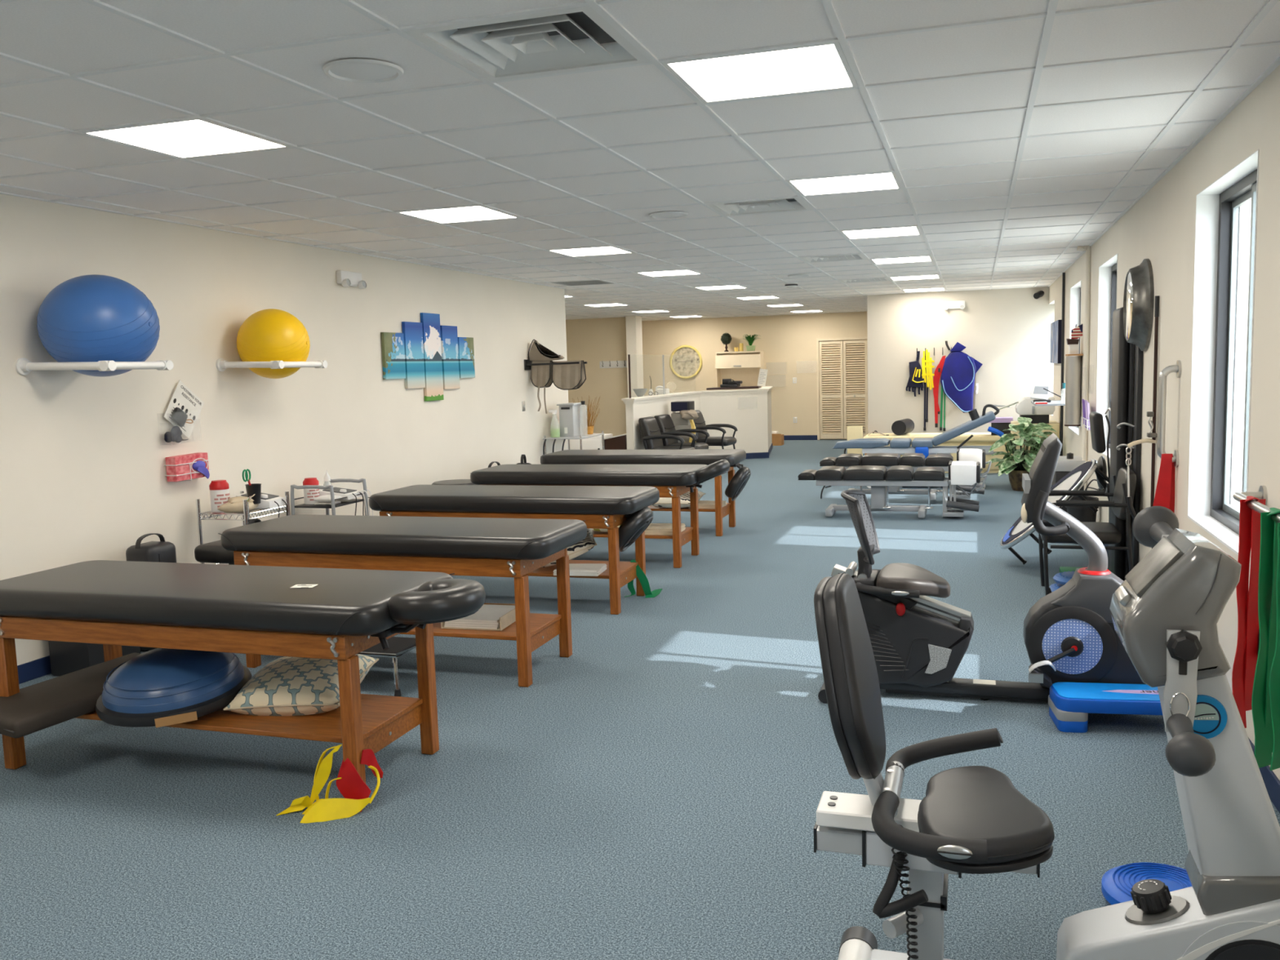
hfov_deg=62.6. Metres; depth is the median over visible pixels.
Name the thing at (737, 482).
massage table
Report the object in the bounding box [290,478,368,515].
cart
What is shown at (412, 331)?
picture
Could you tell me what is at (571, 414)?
heating unit
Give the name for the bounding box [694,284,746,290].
recessed light
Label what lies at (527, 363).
rack
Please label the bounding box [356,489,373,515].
cables
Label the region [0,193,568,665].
wall
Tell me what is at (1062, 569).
case
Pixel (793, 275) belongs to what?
ceiling speaker
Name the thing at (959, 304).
emergency light
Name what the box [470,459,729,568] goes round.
massage table
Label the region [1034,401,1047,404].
magazine
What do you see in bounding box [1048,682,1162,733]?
step
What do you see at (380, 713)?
shelf
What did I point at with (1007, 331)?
wall
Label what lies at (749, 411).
wall
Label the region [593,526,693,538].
shelf
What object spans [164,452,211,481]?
glove box
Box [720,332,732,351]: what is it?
topiary ball
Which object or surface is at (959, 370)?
sling
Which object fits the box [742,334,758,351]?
grass plant
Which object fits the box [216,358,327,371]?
shelf
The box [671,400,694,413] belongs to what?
monitor
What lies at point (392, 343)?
picture
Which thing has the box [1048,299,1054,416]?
window
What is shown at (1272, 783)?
baseboard
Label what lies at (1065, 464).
base cabinet
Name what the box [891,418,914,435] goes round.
bolster
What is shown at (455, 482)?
stool
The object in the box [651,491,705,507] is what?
pillow
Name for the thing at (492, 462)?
bag
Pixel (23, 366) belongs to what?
shelf
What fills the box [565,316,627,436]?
wall
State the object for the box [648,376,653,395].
vase
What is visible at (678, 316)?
recessed light
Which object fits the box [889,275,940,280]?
recessed light
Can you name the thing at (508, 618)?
tray
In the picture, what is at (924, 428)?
strap
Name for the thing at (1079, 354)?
shelf
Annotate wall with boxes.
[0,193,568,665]
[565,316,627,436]
[621,386,773,453]
[641,311,867,439]
[866,286,1054,433]
[1048,64,1279,780]
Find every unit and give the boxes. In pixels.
[235,493,287,517]
[319,487,364,515]
[556,402,585,436]
[1064,353,1083,426]
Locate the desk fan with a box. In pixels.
[666,381,675,393]
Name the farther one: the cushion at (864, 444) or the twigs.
the cushion at (864, 444)
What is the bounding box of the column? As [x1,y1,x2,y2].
[625,315,643,397]
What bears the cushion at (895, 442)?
on the table at (924, 446)
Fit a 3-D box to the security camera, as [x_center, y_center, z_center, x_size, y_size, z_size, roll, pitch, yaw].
[5.809,-2.694,15.280,0.250,0.136,0.090,-7,8,-43]
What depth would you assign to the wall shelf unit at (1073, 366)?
10.51 m
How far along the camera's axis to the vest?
15.89 m
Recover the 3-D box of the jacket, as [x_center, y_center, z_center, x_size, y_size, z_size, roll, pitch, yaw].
[0.730,-0.971,15.611,0.260,0.144,0.203,-3,6,-11]
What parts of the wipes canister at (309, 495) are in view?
lid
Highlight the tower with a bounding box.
[1115,345,1142,568]
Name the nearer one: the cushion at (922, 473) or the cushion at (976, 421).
the cushion at (922, 473)
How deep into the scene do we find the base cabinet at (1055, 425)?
13.10 m
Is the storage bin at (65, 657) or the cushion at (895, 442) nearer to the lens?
the storage bin at (65, 657)
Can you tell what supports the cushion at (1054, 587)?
on the floor
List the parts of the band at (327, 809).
cord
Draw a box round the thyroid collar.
[527,339,564,361]
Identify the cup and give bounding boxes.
[244,483,261,521]
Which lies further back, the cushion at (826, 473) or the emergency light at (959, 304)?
the emergency light at (959, 304)
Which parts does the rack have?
plate, arm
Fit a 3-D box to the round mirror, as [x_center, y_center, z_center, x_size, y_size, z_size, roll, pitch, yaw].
[3.113,-1.092,6.590,0.108,0.570,0.570,0,6,18]
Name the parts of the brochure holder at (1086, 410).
wire frame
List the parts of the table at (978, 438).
drawer, drawer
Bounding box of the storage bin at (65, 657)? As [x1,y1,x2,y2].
[48,640,140,676]
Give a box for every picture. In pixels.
[380,332,405,379]
[401,321,425,388]
[420,312,444,401]
[440,325,460,389]
[457,337,475,377]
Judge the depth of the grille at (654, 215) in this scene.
6.96 m
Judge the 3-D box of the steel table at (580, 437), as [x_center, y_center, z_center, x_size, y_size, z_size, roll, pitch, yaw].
[-0.779,-0.149,12.689,0.490,0.830,0.800,0,6,18]
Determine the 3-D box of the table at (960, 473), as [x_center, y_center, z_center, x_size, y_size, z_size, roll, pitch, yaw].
[2.573,0.086,10.773,1.863,0.540,0.447,0,6,18]
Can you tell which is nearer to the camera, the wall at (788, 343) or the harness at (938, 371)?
the harness at (938, 371)
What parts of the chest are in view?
lid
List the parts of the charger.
cord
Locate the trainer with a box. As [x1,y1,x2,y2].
[95,648,252,727]
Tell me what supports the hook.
attached to the wall at (1007, 331)
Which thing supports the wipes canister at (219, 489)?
on the wire cart at (244, 514)
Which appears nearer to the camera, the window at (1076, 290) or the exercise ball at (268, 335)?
the exercise ball at (268, 335)
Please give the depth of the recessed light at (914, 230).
8.32 m
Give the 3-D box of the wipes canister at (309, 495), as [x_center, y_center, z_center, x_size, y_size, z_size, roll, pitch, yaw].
[-2.435,0.081,7.795,0.114,0.190,0.114,0,6,18]
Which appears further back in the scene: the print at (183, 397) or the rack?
the rack
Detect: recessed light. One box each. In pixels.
[79,118,290,159]
[396,205,519,223]
[548,246,632,257]
[586,303,626,306]
[635,310,669,312]
[636,270,702,276]
[661,41,857,103]
[671,315,701,317]
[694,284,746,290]
[737,296,777,299]
[765,303,803,306]
[786,172,902,195]
[791,310,822,312]
[840,226,921,239]
[870,256,933,264]
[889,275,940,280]
[902,288,945,292]
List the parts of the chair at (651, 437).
backrest, frame, armrest, seat, armrest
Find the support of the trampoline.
on the floor
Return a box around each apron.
[530,360,552,387]
[551,360,586,390]
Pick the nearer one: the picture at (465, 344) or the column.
the picture at (465, 344)
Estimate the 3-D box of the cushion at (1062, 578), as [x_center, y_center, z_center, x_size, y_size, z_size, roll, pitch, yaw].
[2.917,0.658,6.981,0.330,0.068,0.330,0,6,18]
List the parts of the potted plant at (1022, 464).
pot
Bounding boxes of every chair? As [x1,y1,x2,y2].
[638,416,696,449]
[653,413,709,448]
[693,409,737,448]
[1038,467,1136,595]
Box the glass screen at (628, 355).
[627,354,665,398]
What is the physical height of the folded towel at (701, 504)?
0.041 m
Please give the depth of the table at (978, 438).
14.65 m
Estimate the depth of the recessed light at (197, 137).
4.40 m
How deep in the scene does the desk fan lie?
17.06 m
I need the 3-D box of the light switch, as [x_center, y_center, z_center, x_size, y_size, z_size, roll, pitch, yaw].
[-1.313,-0.837,11.926,0.016,0.114,0.077,0,6,18]
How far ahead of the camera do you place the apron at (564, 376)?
11.90 m
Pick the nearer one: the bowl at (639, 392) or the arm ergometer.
the arm ergometer
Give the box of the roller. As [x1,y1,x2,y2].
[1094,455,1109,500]
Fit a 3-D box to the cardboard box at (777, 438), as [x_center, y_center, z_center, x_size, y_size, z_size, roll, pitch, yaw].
[2.625,-0.825,20.766,0.380,0.270,0.300,0,6,18]
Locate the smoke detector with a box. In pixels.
[784,282,798,288]
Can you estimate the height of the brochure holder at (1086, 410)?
0.258 m
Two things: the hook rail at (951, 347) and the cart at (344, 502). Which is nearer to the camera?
the cart at (344, 502)
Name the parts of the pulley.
white rod, chain, arm, rod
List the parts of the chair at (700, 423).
backrest, armrest, seat, frame, armrest, frame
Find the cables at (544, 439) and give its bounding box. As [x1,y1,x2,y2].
[542,439,565,454]
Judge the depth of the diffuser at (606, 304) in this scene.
16.74 m
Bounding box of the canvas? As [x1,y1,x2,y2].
[1049,320,1062,363]
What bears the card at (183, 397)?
in the pocket
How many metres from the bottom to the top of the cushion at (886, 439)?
0.100 m
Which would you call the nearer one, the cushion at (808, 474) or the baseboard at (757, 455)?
the cushion at (808, 474)
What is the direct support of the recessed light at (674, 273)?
in the ceiling
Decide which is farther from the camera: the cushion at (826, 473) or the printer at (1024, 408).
the printer at (1024, 408)
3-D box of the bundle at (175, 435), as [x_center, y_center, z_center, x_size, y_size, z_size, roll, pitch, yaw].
[-2.948,-0.290,6.686,0.043,0.110,0.190,0,6,18]
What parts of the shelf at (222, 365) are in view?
arm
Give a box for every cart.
[195,490,289,564]
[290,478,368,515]
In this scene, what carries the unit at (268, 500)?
on the wire cart at (244, 514)
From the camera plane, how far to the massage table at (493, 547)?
5.53 m
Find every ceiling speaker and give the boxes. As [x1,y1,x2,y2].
[322,58,404,83]
[648,211,688,218]
[787,274,810,277]
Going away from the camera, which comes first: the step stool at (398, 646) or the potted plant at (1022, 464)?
the step stool at (398, 646)
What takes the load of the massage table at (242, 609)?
on the floor
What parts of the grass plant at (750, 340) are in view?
pot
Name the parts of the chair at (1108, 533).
frame, armrest, seat, armrest, backrest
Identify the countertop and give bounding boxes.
[706,386,761,390]
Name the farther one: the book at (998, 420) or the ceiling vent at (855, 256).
the book at (998, 420)
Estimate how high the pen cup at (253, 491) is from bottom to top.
0.290 m
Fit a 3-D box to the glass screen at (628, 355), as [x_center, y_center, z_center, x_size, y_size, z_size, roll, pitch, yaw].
[0.386,-1.603,16.010,0.020,0.599,3.246,1,6,19]
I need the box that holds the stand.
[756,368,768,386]
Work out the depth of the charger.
8.73 m
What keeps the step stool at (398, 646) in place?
on the floor
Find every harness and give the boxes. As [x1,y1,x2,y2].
[912,349,934,389]
[933,355,946,427]
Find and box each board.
[847,426,862,455]
[1107,306,1134,581]
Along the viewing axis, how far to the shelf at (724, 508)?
10.06 m
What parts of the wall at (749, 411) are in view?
cap moulding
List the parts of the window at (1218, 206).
sash, sash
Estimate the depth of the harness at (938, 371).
15.81 m
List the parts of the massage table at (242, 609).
hinge plate, leg, leg, hinge plate, leg, cam lever, shelf rail, cam lever, leg, backing frame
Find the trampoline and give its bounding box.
[1000,459,1109,564]
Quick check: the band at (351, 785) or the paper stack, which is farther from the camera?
the paper stack
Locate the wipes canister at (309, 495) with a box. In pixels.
[302,477,319,504]
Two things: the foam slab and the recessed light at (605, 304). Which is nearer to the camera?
the foam slab
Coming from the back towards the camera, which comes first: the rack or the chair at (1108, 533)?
the rack
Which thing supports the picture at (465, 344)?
attached to the wall at (83, 471)
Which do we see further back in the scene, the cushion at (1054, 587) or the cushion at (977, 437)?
the cushion at (977, 437)
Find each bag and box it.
[125,533,176,651]
[488,461,500,467]
[515,454,531,464]
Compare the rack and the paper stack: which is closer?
the paper stack
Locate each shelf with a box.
[14,357,173,374]
[74,693,422,742]
[200,505,286,520]
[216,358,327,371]
[294,493,364,508]
[398,613,561,640]
[526,560,638,578]
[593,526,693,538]
[647,502,730,511]
[1031,400,1065,405]
[1065,353,1083,355]
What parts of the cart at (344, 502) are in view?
frame, frame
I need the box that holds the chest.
[604,433,626,449]
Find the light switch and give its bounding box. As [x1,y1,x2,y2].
[521,400,525,411]
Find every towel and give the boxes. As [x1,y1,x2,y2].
[217,502,258,512]
[644,523,685,535]
[688,500,726,508]
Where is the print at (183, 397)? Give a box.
[168,385,201,431]
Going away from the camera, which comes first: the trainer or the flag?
the trainer
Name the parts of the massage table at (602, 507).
hinge plate, leg, shelf rail, backing frame, leg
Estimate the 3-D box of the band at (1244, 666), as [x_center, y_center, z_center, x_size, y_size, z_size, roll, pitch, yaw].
[2.172,0.476,3.744,0.113,0.839,0.058,-5,7,-31]
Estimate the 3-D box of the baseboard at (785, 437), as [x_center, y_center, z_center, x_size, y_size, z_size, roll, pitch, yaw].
[2.930,-0.884,22.038,4.630,0.100,0.012,0,6,18]
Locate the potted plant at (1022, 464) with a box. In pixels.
[986,417,1057,491]
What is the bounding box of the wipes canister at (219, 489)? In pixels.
[208,480,230,511]
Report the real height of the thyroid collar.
0.254 m
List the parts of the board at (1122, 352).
frame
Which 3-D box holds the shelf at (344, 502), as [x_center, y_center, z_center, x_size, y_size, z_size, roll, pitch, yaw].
[-2.318,0.150,7.866,0.350,0.064,0.430,0,6,18]
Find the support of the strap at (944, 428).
hanging from the hook rail at (951, 347)
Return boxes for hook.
[975,382,978,394]
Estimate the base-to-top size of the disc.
0.060 m
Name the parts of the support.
panel, cord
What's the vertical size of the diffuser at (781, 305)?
0.008 m
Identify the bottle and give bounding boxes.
[324,470,330,480]
[548,409,559,437]
[1066,453,1073,458]
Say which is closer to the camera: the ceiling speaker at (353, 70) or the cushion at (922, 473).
the ceiling speaker at (353, 70)
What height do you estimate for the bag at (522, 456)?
0.693 m
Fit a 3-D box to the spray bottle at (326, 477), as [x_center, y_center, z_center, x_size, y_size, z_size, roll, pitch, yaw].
[-2.362,0.038,7.957,0.064,0.235,0.064,0,6,18]
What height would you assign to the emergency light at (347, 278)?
0.132 m
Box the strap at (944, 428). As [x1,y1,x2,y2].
[942,394,945,431]
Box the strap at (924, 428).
[923,355,925,431]
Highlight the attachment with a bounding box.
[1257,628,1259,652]
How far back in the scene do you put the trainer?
4.17 m
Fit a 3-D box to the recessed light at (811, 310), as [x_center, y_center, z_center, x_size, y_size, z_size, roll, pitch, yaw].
[3.258,-3.310,20.581,0.584,0.030,0.584,0,6,18]
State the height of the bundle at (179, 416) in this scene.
0.128 m
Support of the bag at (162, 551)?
on the floor
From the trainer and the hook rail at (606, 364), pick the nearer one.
the trainer
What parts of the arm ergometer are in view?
backrest, carriage plate, post, post, adjust lever, coiled cord, seat rail, handle, handle, sensor plate, seat, adjust knob, console panel, plate, hub knob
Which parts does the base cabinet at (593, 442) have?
door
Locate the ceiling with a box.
[0,0,1279,320]
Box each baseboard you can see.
[17,655,51,684]
[746,443,772,458]
[783,435,817,439]
[1102,543,1279,813]
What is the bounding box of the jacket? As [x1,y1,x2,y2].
[680,409,698,419]
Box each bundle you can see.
[164,425,188,442]
[170,407,193,426]
[688,419,696,442]
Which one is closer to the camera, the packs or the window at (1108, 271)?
the packs
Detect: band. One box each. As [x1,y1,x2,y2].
[275,744,380,823]
[336,748,383,812]
[625,559,662,597]
[1152,453,1175,513]
[1231,495,1266,728]
[1251,507,1279,768]
[1268,522,1279,770]
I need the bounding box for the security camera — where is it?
[1033,290,1044,298]
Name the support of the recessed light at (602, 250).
in the ceiling
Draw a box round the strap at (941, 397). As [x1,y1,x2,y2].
[939,373,942,430]
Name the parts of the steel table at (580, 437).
leg, leg, leg, leg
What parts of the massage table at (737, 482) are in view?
leg, shelf rail, leg, backing frame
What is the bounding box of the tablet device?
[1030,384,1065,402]
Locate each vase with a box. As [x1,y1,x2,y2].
[583,425,594,434]
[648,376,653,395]
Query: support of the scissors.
in the pen cup at (253, 491)
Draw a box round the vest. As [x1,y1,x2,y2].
[906,351,923,396]
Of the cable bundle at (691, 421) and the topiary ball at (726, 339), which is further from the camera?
the topiary ball at (726, 339)
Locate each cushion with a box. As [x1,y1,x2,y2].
[798,469,817,479]
[815,466,845,479]
[819,457,836,466]
[832,440,888,448]
[835,453,862,466]
[843,465,887,479]
[848,438,890,444]
[861,453,900,466]
[862,432,1008,441]
[885,465,914,480]
[889,438,911,448]
[899,453,924,466]
[911,438,933,448]
[913,466,945,480]
[924,453,953,466]
[932,410,995,445]
[1049,582,1062,591]
[1053,570,1075,585]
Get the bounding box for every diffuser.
[589,303,625,306]
[697,285,745,289]
[768,304,800,306]
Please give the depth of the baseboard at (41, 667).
5.72 m
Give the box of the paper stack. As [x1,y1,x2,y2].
[553,563,606,576]
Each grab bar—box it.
[1156,360,1181,466]
[1232,485,1279,523]
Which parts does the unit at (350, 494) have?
panel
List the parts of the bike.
backrest, handle, sensor plate, seat rail, seat, panel, crank arm, post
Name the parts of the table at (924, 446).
blue knob, lever rod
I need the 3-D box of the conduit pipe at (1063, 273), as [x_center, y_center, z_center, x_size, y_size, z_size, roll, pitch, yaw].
[5.067,-1.234,12.624,0.030,2.472,0.030,4,8,40]
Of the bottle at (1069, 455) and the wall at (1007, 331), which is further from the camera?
the wall at (1007, 331)
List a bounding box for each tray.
[440,603,515,631]
[440,622,444,627]
[484,603,515,605]
[499,608,515,629]
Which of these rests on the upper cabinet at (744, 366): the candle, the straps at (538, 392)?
the candle
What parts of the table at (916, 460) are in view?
pedal rod, pedal rod, lift post, armrest, armrest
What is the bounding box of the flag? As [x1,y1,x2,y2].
[1066,324,1082,344]
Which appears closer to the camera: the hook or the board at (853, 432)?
the hook
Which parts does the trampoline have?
leg, leg, leg, leg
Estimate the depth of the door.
21.55 m
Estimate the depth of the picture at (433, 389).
9.85 m
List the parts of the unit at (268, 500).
panel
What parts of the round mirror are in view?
glass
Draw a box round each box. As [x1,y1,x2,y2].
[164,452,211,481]
[771,431,783,445]
[988,417,1013,435]
[1067,344,1079,354]
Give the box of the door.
[816,336,867,439]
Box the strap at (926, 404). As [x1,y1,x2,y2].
[925,383,928,422]
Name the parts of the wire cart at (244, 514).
post, post, post, cable coil, post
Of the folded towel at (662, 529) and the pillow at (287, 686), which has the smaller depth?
the pillow at (287, 686)
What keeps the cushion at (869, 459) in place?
on the table at (916, 460)
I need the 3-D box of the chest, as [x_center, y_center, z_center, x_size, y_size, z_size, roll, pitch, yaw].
[-0.265,-0.340,15.064,0.330,0.678,0.590,0,6,18]
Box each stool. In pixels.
[194,539,234,564]
[357,636,415,696]
[431,479,476,484]
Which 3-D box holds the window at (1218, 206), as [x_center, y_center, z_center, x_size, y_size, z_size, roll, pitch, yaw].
[2.621,-0.531,4.589,0.179,1.575,1.170,0,6,18]
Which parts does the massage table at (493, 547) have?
hinge plate, leg, hinge plate, leg, shelf rail, leg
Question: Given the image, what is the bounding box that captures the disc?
[1101,862,1191,904]
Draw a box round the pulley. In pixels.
[1125,295,1159,548]
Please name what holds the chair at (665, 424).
on the floor
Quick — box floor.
[0,439,1279,959]
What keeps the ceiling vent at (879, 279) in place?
in the ceiling
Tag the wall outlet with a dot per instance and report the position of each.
(794, 379)
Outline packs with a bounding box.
[313,494,342,505]
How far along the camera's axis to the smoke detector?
13.20 m
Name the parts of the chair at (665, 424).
backrest, seat, armrest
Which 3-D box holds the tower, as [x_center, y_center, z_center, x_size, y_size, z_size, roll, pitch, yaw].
[3.173,-0.200,6.837,0.130,1.910,0.149,0,6,18]
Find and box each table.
[0,560,485,783]
[217,514,586,687]
[368,484,659,614]
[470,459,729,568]
[540,448,751,536]
[542,431,604,454]
[798,460,986,518]
[819,448,991,500]
[832,401,1018,488]
[862,432,1010,473]
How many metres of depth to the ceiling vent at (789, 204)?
6.85 m
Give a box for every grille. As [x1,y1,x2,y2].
[329,63,396,79]
[653,213,684,217]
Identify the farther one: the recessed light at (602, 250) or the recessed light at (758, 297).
the recessed light at (758, 297)
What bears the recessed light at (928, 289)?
in the ceiling
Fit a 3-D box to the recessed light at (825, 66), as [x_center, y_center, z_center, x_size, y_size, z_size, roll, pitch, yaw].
[0.435,-1.427,3.676,0.584,0.030,0.584,0,6,18]
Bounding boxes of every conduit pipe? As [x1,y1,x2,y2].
[1059,272,1065,456]
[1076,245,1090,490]
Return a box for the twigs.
[572,396,599,434]
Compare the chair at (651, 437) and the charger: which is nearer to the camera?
the charger
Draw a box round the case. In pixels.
[1059,566,1082,572]
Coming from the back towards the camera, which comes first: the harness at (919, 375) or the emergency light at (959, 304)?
the harness at (919, 375)
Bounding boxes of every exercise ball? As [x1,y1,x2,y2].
[36,274,159,376]
[236,308,310,378]
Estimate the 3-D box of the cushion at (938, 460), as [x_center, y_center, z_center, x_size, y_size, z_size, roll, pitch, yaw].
[3.337,-0.223,11.729,0.295,0.100,0.400,0,6,18]
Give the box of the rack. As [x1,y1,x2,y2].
[524,359,586,369]
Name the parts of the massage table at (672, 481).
hinge plate, leg, shelf rail, leg, backing frame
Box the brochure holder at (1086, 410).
[1080,399,1090,430]
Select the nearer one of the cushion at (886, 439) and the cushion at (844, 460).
the cushion at (844, 460)
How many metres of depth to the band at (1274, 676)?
3.23 m
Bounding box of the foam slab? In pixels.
[0,653,140,737]
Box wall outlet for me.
[792,377,796,383]
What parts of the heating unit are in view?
lid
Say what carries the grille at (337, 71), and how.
attached to the ceiling speaker at (353, 70)
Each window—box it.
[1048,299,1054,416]
[1068,280,1081,435]
[1096,253,1117,459]
[1187,149,1259,555]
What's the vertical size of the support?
1.050 m
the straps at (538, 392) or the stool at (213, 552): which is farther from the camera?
the straps at (538, 392)
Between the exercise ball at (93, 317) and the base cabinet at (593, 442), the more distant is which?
the base cabinet at (593, 442)
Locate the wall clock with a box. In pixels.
[669,345,702,378]
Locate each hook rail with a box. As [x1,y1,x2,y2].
[599,360,626,368]
[916,346,951,355]
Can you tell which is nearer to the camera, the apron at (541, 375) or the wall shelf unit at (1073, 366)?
the wall shelf unit at (1073, 366)
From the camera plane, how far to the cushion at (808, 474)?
10.87 m
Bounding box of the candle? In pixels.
[739,342,743,351]
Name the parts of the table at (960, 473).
foot lever, pedal rod, pedal rod, lift post, armrest, armrest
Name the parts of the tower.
rail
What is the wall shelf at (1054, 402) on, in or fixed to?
attached to the wall at (1160, 228)
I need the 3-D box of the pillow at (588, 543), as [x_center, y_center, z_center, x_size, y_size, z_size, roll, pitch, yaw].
[-0.506,0.462,7.267,0.402,0.214,0.443,-2,6,-5]
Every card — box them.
[163,380,204,438]
[290,584,317,587]
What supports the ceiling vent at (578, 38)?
in the ceiling
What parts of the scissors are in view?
handle, handle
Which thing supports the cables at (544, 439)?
hanging from the steel table at (580, 437)
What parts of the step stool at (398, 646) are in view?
leg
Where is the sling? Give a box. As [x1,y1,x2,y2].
[940,341,982,413]
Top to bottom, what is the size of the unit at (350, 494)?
0.293 m
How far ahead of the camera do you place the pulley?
6.18 m
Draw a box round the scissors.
[242,468,251,484]
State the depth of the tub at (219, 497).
6.79 m
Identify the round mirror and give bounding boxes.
[1123,258,1154,351]
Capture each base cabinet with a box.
[569,433,613,449]
[1010,420,1059,484]
[1052,453,1085,512]
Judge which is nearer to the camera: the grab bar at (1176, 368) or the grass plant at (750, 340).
the grab bar at (1176, 368)
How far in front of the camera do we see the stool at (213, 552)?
6.31 m
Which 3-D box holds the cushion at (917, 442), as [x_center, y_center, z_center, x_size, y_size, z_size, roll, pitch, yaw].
[3.549,-0.464,13.202,0.255,0.095,0.450,0,6,18]
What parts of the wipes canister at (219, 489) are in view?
lid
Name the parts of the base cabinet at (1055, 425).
drawer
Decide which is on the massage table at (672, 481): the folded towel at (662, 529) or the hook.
the folded towel at (662, 529)
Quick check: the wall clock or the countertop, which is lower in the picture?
the countertop
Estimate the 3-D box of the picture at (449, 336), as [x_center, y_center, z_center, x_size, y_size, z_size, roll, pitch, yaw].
[-1.847,-1.189,10.209,0.034,0.608,0.314,0,6,18]
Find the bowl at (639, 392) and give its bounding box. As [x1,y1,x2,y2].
[632,388,647,396]
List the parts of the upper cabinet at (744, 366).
flip door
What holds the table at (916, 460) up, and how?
on the floor
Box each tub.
[209,488,229,511]
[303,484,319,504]
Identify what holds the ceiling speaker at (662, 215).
attached to the ceiling
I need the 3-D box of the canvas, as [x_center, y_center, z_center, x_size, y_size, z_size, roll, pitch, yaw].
[5.360,-1.773,13.559,0.048,0.530,1.395,0,6,18]
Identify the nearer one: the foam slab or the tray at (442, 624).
the foam slab
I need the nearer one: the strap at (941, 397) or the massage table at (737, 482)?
the massage table at (737, 482)
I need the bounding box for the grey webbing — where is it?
[973,373,976,409]
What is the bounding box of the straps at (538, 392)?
[537,385,546,413]
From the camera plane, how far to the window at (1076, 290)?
11.80 m
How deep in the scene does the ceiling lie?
4.50 m
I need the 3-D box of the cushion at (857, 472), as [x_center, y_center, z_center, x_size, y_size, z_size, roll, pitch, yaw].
[2.323,-0.075,10.834,0.410,0.113,0.440,0,6,18]
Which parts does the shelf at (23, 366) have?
arm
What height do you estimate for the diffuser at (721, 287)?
0.008 m
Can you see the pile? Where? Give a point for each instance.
(234, 504)
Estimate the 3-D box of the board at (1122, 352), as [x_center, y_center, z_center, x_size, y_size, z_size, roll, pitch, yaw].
[3.278,-0.224,7.176,0.090,1.920,0.420,0,6,18]
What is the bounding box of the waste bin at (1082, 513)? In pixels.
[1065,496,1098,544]
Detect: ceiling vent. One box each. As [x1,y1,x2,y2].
[404,5,650,81]
[551,280,612,285]
[706,196,812,216]
[798,253,866,262]
[838,277,889,283]
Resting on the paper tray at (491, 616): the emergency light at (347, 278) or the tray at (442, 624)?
the tray at (442, 624)
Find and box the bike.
[817,432,1145,703]
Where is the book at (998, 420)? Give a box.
[988,417,1013,422]
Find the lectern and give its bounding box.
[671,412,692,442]
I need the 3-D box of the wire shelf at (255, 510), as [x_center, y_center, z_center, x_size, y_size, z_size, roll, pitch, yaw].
[-2.605,0.212,6.929,0.367,0.044,0.437,0,6,18]
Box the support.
[1088,400,1111,511]
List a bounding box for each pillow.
[222,653,378,715]
[541,528,596,567]
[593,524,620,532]
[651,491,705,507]
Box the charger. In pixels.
[1084,479,1105,493]
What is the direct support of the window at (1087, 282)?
attached to the wall at (1160, 228)
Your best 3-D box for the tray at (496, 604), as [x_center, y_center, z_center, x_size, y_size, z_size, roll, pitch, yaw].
[-0.796,0.716,5.896,0.340,0.049,0.008,0,6,15]
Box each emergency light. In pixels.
[336,270,366,288]
[942,300,964,310]
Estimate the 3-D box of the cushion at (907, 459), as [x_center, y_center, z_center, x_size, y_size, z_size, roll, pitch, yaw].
[3.062,-0.231,11.816,0.258,0.113,0.440,0,6,18]
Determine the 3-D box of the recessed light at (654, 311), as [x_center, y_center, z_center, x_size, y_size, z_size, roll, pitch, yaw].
[0.199,-3.056,19.010,0.584,0.030,0.584,0,6,18]
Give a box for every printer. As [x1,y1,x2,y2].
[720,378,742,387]
[993,396,1055,423]
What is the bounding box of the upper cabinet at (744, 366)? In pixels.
[715,351,764,386]
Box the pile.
[217,496,258,512]
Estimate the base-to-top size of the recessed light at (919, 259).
0.030 m
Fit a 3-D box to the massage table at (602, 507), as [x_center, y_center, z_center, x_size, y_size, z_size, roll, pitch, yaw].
[-0.854,0.455,7.335,1.976,0.768,0.711,0,6,18]
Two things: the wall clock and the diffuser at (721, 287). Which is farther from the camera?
the wall clock
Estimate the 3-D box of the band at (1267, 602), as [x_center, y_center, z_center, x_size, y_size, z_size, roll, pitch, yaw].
[2.076,0.520,3.443,0.136,0.859,0.072,-6,7,-34]
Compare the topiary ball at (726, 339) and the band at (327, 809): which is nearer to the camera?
the band at (327, 809)
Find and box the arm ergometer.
[813,506,1279,959]
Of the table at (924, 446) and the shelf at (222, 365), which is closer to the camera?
the shelf at (222, 365)

